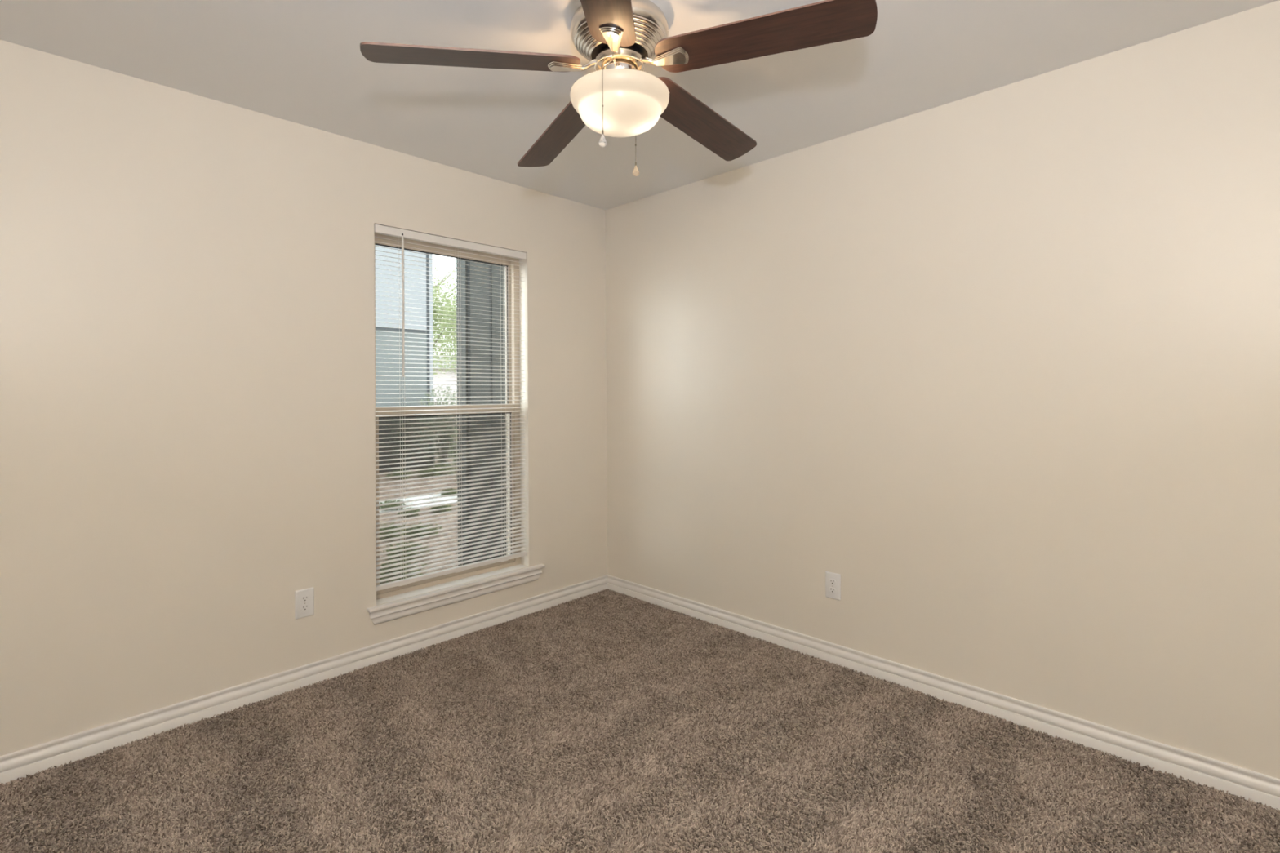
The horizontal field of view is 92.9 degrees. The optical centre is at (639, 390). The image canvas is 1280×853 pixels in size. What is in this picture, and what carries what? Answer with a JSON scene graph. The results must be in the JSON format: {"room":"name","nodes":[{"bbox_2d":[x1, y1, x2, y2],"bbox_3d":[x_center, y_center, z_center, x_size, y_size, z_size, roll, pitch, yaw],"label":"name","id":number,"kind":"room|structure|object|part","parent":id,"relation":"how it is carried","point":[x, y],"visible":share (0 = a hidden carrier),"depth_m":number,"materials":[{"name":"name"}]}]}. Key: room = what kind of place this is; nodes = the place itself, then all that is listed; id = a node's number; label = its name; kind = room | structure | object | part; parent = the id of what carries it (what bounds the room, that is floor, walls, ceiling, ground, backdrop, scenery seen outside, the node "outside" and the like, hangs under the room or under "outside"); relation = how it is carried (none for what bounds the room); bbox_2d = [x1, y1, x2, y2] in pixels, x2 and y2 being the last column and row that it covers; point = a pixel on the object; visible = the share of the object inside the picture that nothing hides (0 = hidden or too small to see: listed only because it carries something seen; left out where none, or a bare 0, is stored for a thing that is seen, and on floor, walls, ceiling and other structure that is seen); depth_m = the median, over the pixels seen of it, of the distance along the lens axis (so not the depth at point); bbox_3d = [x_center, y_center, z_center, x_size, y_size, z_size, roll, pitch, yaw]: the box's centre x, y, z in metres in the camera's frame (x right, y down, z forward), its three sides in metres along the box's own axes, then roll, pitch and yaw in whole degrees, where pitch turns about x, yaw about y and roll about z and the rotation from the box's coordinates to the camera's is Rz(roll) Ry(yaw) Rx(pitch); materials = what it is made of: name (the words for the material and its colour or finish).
{"room":"empty bedroom","nodes":[
{"label":"empty bedroom","id":0,"kind":"room"},
{"bbox_2d":[0,39,607,755],"bbox_3d":[-1.548,0.066,2.702,0.180,2.452,3.630,0,0,44],"label":"wall","id":1,"kind":"structure","parent":0,"point":[188,375],"depth_m":2.40,"materials":[{"name":"beige paint"}]},
{"bbox_2d":[0,574,607,784],"bbox_3d":[-1.409,1.244,2.699,0.014,0.095,3.450,0,0,44],"label":"baseboard","id":2,"kind":"structure","parent":1,"relation":"attached to","point":[14,766],"depth_m":2.51,"materials":[{"name":"white paint"}]},
{"bbox_2d":[294,586,314,619],"bbox_3d":[-1.460,0.926,2.653,0.008,0.122,0.076,0,0,44],"label":"wall outlet","id":3,"kind":"object","parent":1,"relation":"attached to","point":[304,598],"visible":1,"depth_m":2.65,"materials":[{"name":"white plastic"}]},
{"bbox_2d":[300,604,309,611],"bbox_3d":[-1.458,0.946,2.651,0.004,0.025,0.034,0,0,44],"label":"receptacle","id":4,"kind":"object","parent":3,"relation":"attached to","point":[304,607],"depth_m":2.65,"materials":[{"name":"white plastic"}]},
{"bbox_2d":[300,595,309,602],"bbox_3d":[-1.459,0.907,2.651,0.004,0.025,0.034,0,0,44],"label":"receptacle","id":5,"kind":"object","parent":3,"relation":"attached to","point":[304,598],"depth_m":2.65,"materials":[{"name":"white plastic"}]},
{"bbox_2d":[374,233,520,599],"bbox_3d":[-1.037,0.111,3.278,0.088,1.808,0.871,0,0,44],"label":"window","id":6,"kind":"structure","parent":1,"relation":"in","point":[396,590],"depth_m":3.44,"materials":[{"name":"beige plastic"}]},
{"bbox_3d":[-1.043,-0.316,3.281,0.024,0.873,0.795,0,0,44],"label":"sash frame","id":7,"kind":"part","parent":6,"relation":"part of","materials":[{"name":"beige plastic"}]},
{"bbox_3d":[-1.016,0.536,3.260,0.023,0.913,0.795,0,0,44],"label":"sash frame","id":8,"kind":"part","parent":6,"relation":"part of","materials":[{"name":"beige plastic"}]},
{"bbox_2d":[373,223,526,591],"bbox_3d":[-0.960,0.082,3.201,0.058,1.746,0.862,0,0,44],"label":"window blind","id":9,"kind":"object","parent":6,"relation":"attached to","point":[380,229],"visible":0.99,"depth_m":3.16,"materials":[{"name":"white plastic"}]},
{"bbox_3d":[-1.170,0.087,2.999,0.028,1.691,0.013,0,0,44],"label":"ladder cord","id":10,"kind":"part","parent":9,"relation":"part of","materials":[{"name":"white plastic"}]},
{"bbox_3d":[-0.962,0.941,3.208,0.026,0.021,0.861,0,0,44],"label":"rail","id":11,"kind":"part","parent":9,"relation":"part of","materials":[{"name":"white plastic"}]},
{"bbox_3d":[-0.957,0.086,3.217,0.028,1.691,0.013,0,0,44],"label":"ladder cord","id":12,"kind":"part","parent":9,"relation":"part of","materials":[{"name":"white fabric"}]},
{"bbox_3d":[-0.765,0.085,3.414,0.028,1.691,0.013,0,0,44],"label":"ladder cord","id":13,"kind":"part","parent":9,"relation":"part of","materials":[{"name":"white fabric"}]},
{"bbox_2d":[368,568,542,625],"bbox_3d":[-0.918,1.066,3.194,0.028,0.072,0.983,0,0,44],"label":"trim","id":14,"kind":"structure","parent":1,"relation":"attached to","point":[380,616],"depth_m":3.13,"materials":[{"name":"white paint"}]},
{"bbox_2d":[366,564,545,613],"bbox_3d":[-0.943,1.022,3.221,0.118,0.016,1.006,0,0,44],"label":"trim","id":15,"kind":"structure","parent":1,"relation":"attached to","point":[376,608],"depth_m":3.15,"materials":[{"name":"white paint"}]},
{"bbox_2d":[378,499,404,511],"bbox_3d":[-3.102,1.432,7.590,0.362,0.150,0.359,0,0,44],"label":"ground cover","id":16,"kind":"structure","parent":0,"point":[394,500],"depth_m":7.55,"materials":[{"name":"green plant"}]},
{"bbox_2d":[440,488,457,496],"bbox_3d":[-2.668,1.440,8.585,0.292,0.125,0.300,0,0,44],"label":"ground cover","id":17,"kind":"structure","parent":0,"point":[451,489],"depth_m":8.53,"materials":[{"name":"green plant"}]},
{"bbox_2d":[466,260,506,563],"bbox_3d":[-0.558,-0.326,4.582,1.018,3.600,1.053,0,0,44],"label":"wall","id":18,"kind":"structure","parent":0,"point":[470,303],"depth_m":4.39,"materials":[{"name":"grey"}]},
{"bbox_2d":[456,257,469,566],"bbox_3d":[-0.977,-0.323,4.979,0.135,3.600,1.068,0,0,44],"label":"trim","id":19,"kind":"structure","parent":18,"relation":"attached to","point":[461,294],"depth_m":4.58,"materials":[{"name":"grey"}]},
{"bbox_2d":[0,0,1278,209],"bbox_3d":[-0.085,-1.228,1.396,4.110,0.120,3.810,0,0,44],"label":"ceiling","id":20,"kind":"structure","parent":0,"point":[302,62],"depth_m":2.18,"materials":[{"name":"white paint"}]},
{"bbox_2d":[360,0,877,176],"bbox_3d":[-0.038,-0.936,1.956,1.450,0.464,1.414,0,0,44],"label":"ceiling fan","id":21,"kind":"object","parent":20,"relation":"hanging from","point":[617,37],"visible":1,"depth_m":1.81,"materials":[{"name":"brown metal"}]},
{"bbox_3d":[-0.492,-0.989,1.813,0.627,0.007,0.146,-4,11,-13],"label":"blade","id":22,"kind":"part","parent":21,"relation":"part of","materials":[{"name":"brown wood"}]},
{"bbox_3d":[-0.293,-0.974,2.291,0.146,0.007,0.627,-15,2,-32],"label":"blade","id":23,"kind":"part","parent":21,"relation":"part of","materials":[{"name":"brown wood"}]},
{"bbox_3d":[-0.108,-0.834,1.757,0.006,0.192,0.006,0,0,44],"label":"pull chain","id":24,"kind":"part","parent":21,"relation":"part of","materials":[{"name":"silver metal"}]},
{"bbox_3d":[-0.098,-1.014,1.476,0.146,0.006,0.628,11,1,4],"label":"blade","id":25,"kind":"part","parent":21,"relation":"part of","materials":[{"name":"brown wood"}]},
{"bbox_3d":[-0.095,-0.972,1.810,0.011,0.091,0.115,0,0,17],"label":"guide arm","id":26,"kind":"part","parent":21,"relation":"part of","materials":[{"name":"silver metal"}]},
{"bbox_3d":[-0.063,-0.879,1.916,0.311,0.115,0.311,0,0,44],"label":"lamp shade","id":27,"kind":"part","parent":21,"relation":"part of","materials":[{"name":"white glass"}]},
{"bbox_3d":[-0.015,-0.849,2.078,0.006,0.164,0.006,0,0,44],"label":"pull chain","id":28,"kind":"part","parent":21,"relation":"part of","materials":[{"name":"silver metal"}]},
{"bbox_3d":[0.223,-0.989,2.251,0.146,0.006,0.628,-19,-16,38],"label":"blade","id":29,"kind":"part","parent":21,"relation":"part of","materials":[{"name":"brown wood"}]},
{"bbox_3d":[0.344,-1.014,1.747,0.628,0.006,0.146,1,-14,22],"label":"blade","id":30,"kind":"part","parent":21,"relation":"part of","materials":[{"name":"brown wood"}]},
{"bbox_2d":[0,588,1279,852],"label":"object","id":31,"kind":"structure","parent":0,"point":[673,645],"depth_m":2.05,"materials":[{"name":"brown carpet"}]},
{"bbox_2d":[1,592,1279,852],"bbox_3d":[-0.070,1.328,1.396,4.110,0.088,3.810,0,0,44],"label":"floor","id":32,"kind":"structure","parent":0,"point":[250,794],"depth_m":1.93,"materials":[{"name":"brown carpet"}]},
{"bbox_2d":[605,0,1279,778],"bbox_3d":[1.189,0.050,2.696,4.110,2.452,0.180,0,0,44],"label":"wall","id":33,"kind":"structure","parent":0,"point":[1001,365],"depth_m":2.37,"materials":[{"name":"beige paint"}]},
{"bbox_2d":[825,571,840,600],"bbox_3d":[0.902,0.914,2.849,0.076,0.122,0.008,0,0,44],"label":"wall outlet","id":34,"kind":"object","parent":33,"relation":"attached to","point":[833,580],"visible":1,"depth_m":2.85,"materials":[{"name":"white plastic"}]},
{"bbox_2d":[828,578,835,585],"bbox_3d":[0.900,0.895,2.847,0.034,0.025,0.004,0,0,44],"label":"receptacle","id":35,"kind":"object","parent":34,"relation":"attached to","point":[831,581],"depth_m":2.85,"materials":[{"name":"white plastic"}]},
{"bbox_2d":[829,586,835,593],"bbox_3d":[0.900,0.934,2.847,0.034,0.025,0.004,0,0,44],"label":"receptacle","id":36,"kind":"object","parent":34,"relation":"attached to","point":[832,589],"depth_m":2.85,"materials":[{"name":"white plastic"}]},
{"bbox_2d":[607,574,1279,810],"bbox_3d":[1.128,1.230,2.626,3.750,0.095,0.014,0,0,44],"label":"baseboard","id":37,"kind":"structure","parent":33,"relation":"attached to","point":[1239,781],"depth_m":2.35,"materials":[{"name":"white paint"}]},
{"label":"outside","id":38,"kind":"structure","parent":0,"visible":0},
{"bbox_2d":[378,415,457,584],"bbox_3d":[-10.249,1.630,36.756,59.818,0.200,57.000,0,0,44],"label":"ground","id":39,"kind":"structure","parent":38,"point":[450,460],"depth_m":7.10,"materials":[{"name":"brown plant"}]},
{"bbox_2d":[379,522,411,542],"bbox_3d":[-2.529,1.419,6.108,0.474,0.176,0.447,0,0,44],"label":"ground cover","id":40,"kind":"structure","parent":39,"relation":"on","point":[396,526],"depth_m":6.07,"materials":[{"name":"green plant"}]},
{"bbox_2d":[385,469,413,479],"bbox_3d":[-4.060,1.423,10.327,0.445,0.177,0.459,0,0,44],"label":"ground cover","id":41,"kind":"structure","parent":39,"relation":"on","point":[409,473],"depth_m":10.29,"materials":[{"name":"green plant"}]},
{"bbox_2d":[383,417,419,470],"bbox_3d":[-4.338,0.919,11.104,0.395,1.159,0.681,0,0,44],"label":"shrub","id":42,"kind":"object","parent":39,"relation":"on","point":[413,425],"visible":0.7,"depth_m":11.11,"materials":[{"name":"green plant"}]},
{"bbox_2d":[379,557,426,583],"bbox_3d":[-1.905,1.412,4.785,0.456,0.164,0.460,0,0,44],"label":"ground cover","id":43,"kind":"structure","parent":39,"relation":"on","point":[401,561],"depth_m":4.74,"materials":[{"name":"green plant"}]},
{"bbox_2d":[374,244,433,472],"bbox_3d":[-10.400,-2.320,9.694,6.800,7.700,12.600,0,0,44],"label":"apartment building","id":44,"kind":"structure","parent":39,"relation":"on","point":[423,281],"depth_m":11.48,"materials":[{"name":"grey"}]},
{"bbox_2d":[382,541,429,561],"bbox_3d":[-2.078,1.418,5.388,0.414,0.166,0.418,0,0,44],"label":"ground cover","id":45,"kind":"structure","parent":39,"relation":"on","point":[404,543],"depth_m":5.36,"materials":[{"name":"green plant"}]},
{"bbox_2d":[397,506,420,516],"bbox_3d":[-2.736,1.445,7.232,0.297,0.111,0.274,0,0,44],"label":"ground cover","id":46,"kind":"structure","parent":39,"relation":"on","point":[415,510],"depth_m":7.18,"materials":[{"name":"green plant"}]},
{"bbox_2d":[378,493,457,512],"bbox_3d":[-2.720,1.489,8.177,7.650,0.035,1.000,0,0,-43],"label":"concrete path","id":47,"kind":"structure","parent":39,"relation":"on","point":[435,495],"depth_m":8.08,"materials":[{"name":"white concrete"}]},
{"bbox_2d":[403,522,442,537],"bbox_3d":[-2.218,1.424,6.210,0.379,0.153,0.418,0,0,44],"label":"ground cover","id":48,"kind":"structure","parent":39,"relation":"on","point":[425,526],"depth_m":6.16,"materials":[{"name":"green plant"}]},
{"bbox_2d":[413,466,442,477],"bbox_3d":[-3.683,1.418,10.551,0.507,0.189,0.511,0,0,44],"label":"ground cover","id":49,"kind":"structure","parent":39,"relation":"on","point":[430,470],"depth_m":10.48,"materials":[{"name":"green plant"}]},
{"bbox_2d":[413,385,457,469],"bbox_3d":[-3.649,0.696,11.296,0.834,1.616,1.136,0,0,44],"label":"shrub","id":50,"kind":"object","parent":39,"relation":"on","point":[432,390],"visible":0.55,"depth_m":11.17,"materials":[{"name":"green plant"}]},
{"bbox_2d":[429,503,453,513],"bbox_3d":[-2.432,1.441,7.453,0.289,0.119,0.284,0,0,44],"label":"ground cover","id":51,"kind":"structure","parent":39,"relation":"on","point":[449,505],"depth_m":7.40,"materials":[{"name":"green plant"}]},
{"bbox_2d":[429,463,456,475],"bbox_3d":[-3.479,1.402,10.780,0.549,0.212,0.582,0,0,44],"label":"ground cover","id":52,"kind":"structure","parent":39,"relation":"on","point":[444,464],"depth_m":10.75,"materials":[{"name":"green plant"}]},
{"bbox_2d":[432,256,457,376],"bbox_3d":[-8.210,-2.139,23.002,3.773,7.321,3.827,0,0,11],"label":"tree","id":53,"kind":"object","parent":39,"relation":"on","point":[435,286],"visible":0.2,"depth_m":22.80,"materials":[{"name":"green plant"}]},
{"bbox_2d":[433,354,457,404],"bbox_3d":[-17.593,-0.729,50.597,7.000,4.600,8.800,0,0,44],"label":"house","id":54,"kind":"structure","parent":39,"relation":"on","point":[440,357],"depth_m":48.51,"materials":[{"name":"grey paint"}]},
{"bbox_2d":[433,269,457,374],"bbox_3d":[-9.622,-2.517,32.990,4.539,8.092,5.332,0,0,44],"label":"tree","id":55,"kind":"object","parent":39,"relation":"on","point":[444,337],"visible":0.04,"depth_m":32.31,"materials":[{"name":"green plant"}]},
{"bbox_2d":[448,427,457,481],"bbox_3d":[-2.914,0.986,9.764,0.322,1.007,0.284,0,0,44],"label":"shrub","id":56,"kind":"object","parent":39,"relation":"on","point":[452,435],"visible":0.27,"depth_m":9.73,"materials":[{"name":"green plant"}]}
]}

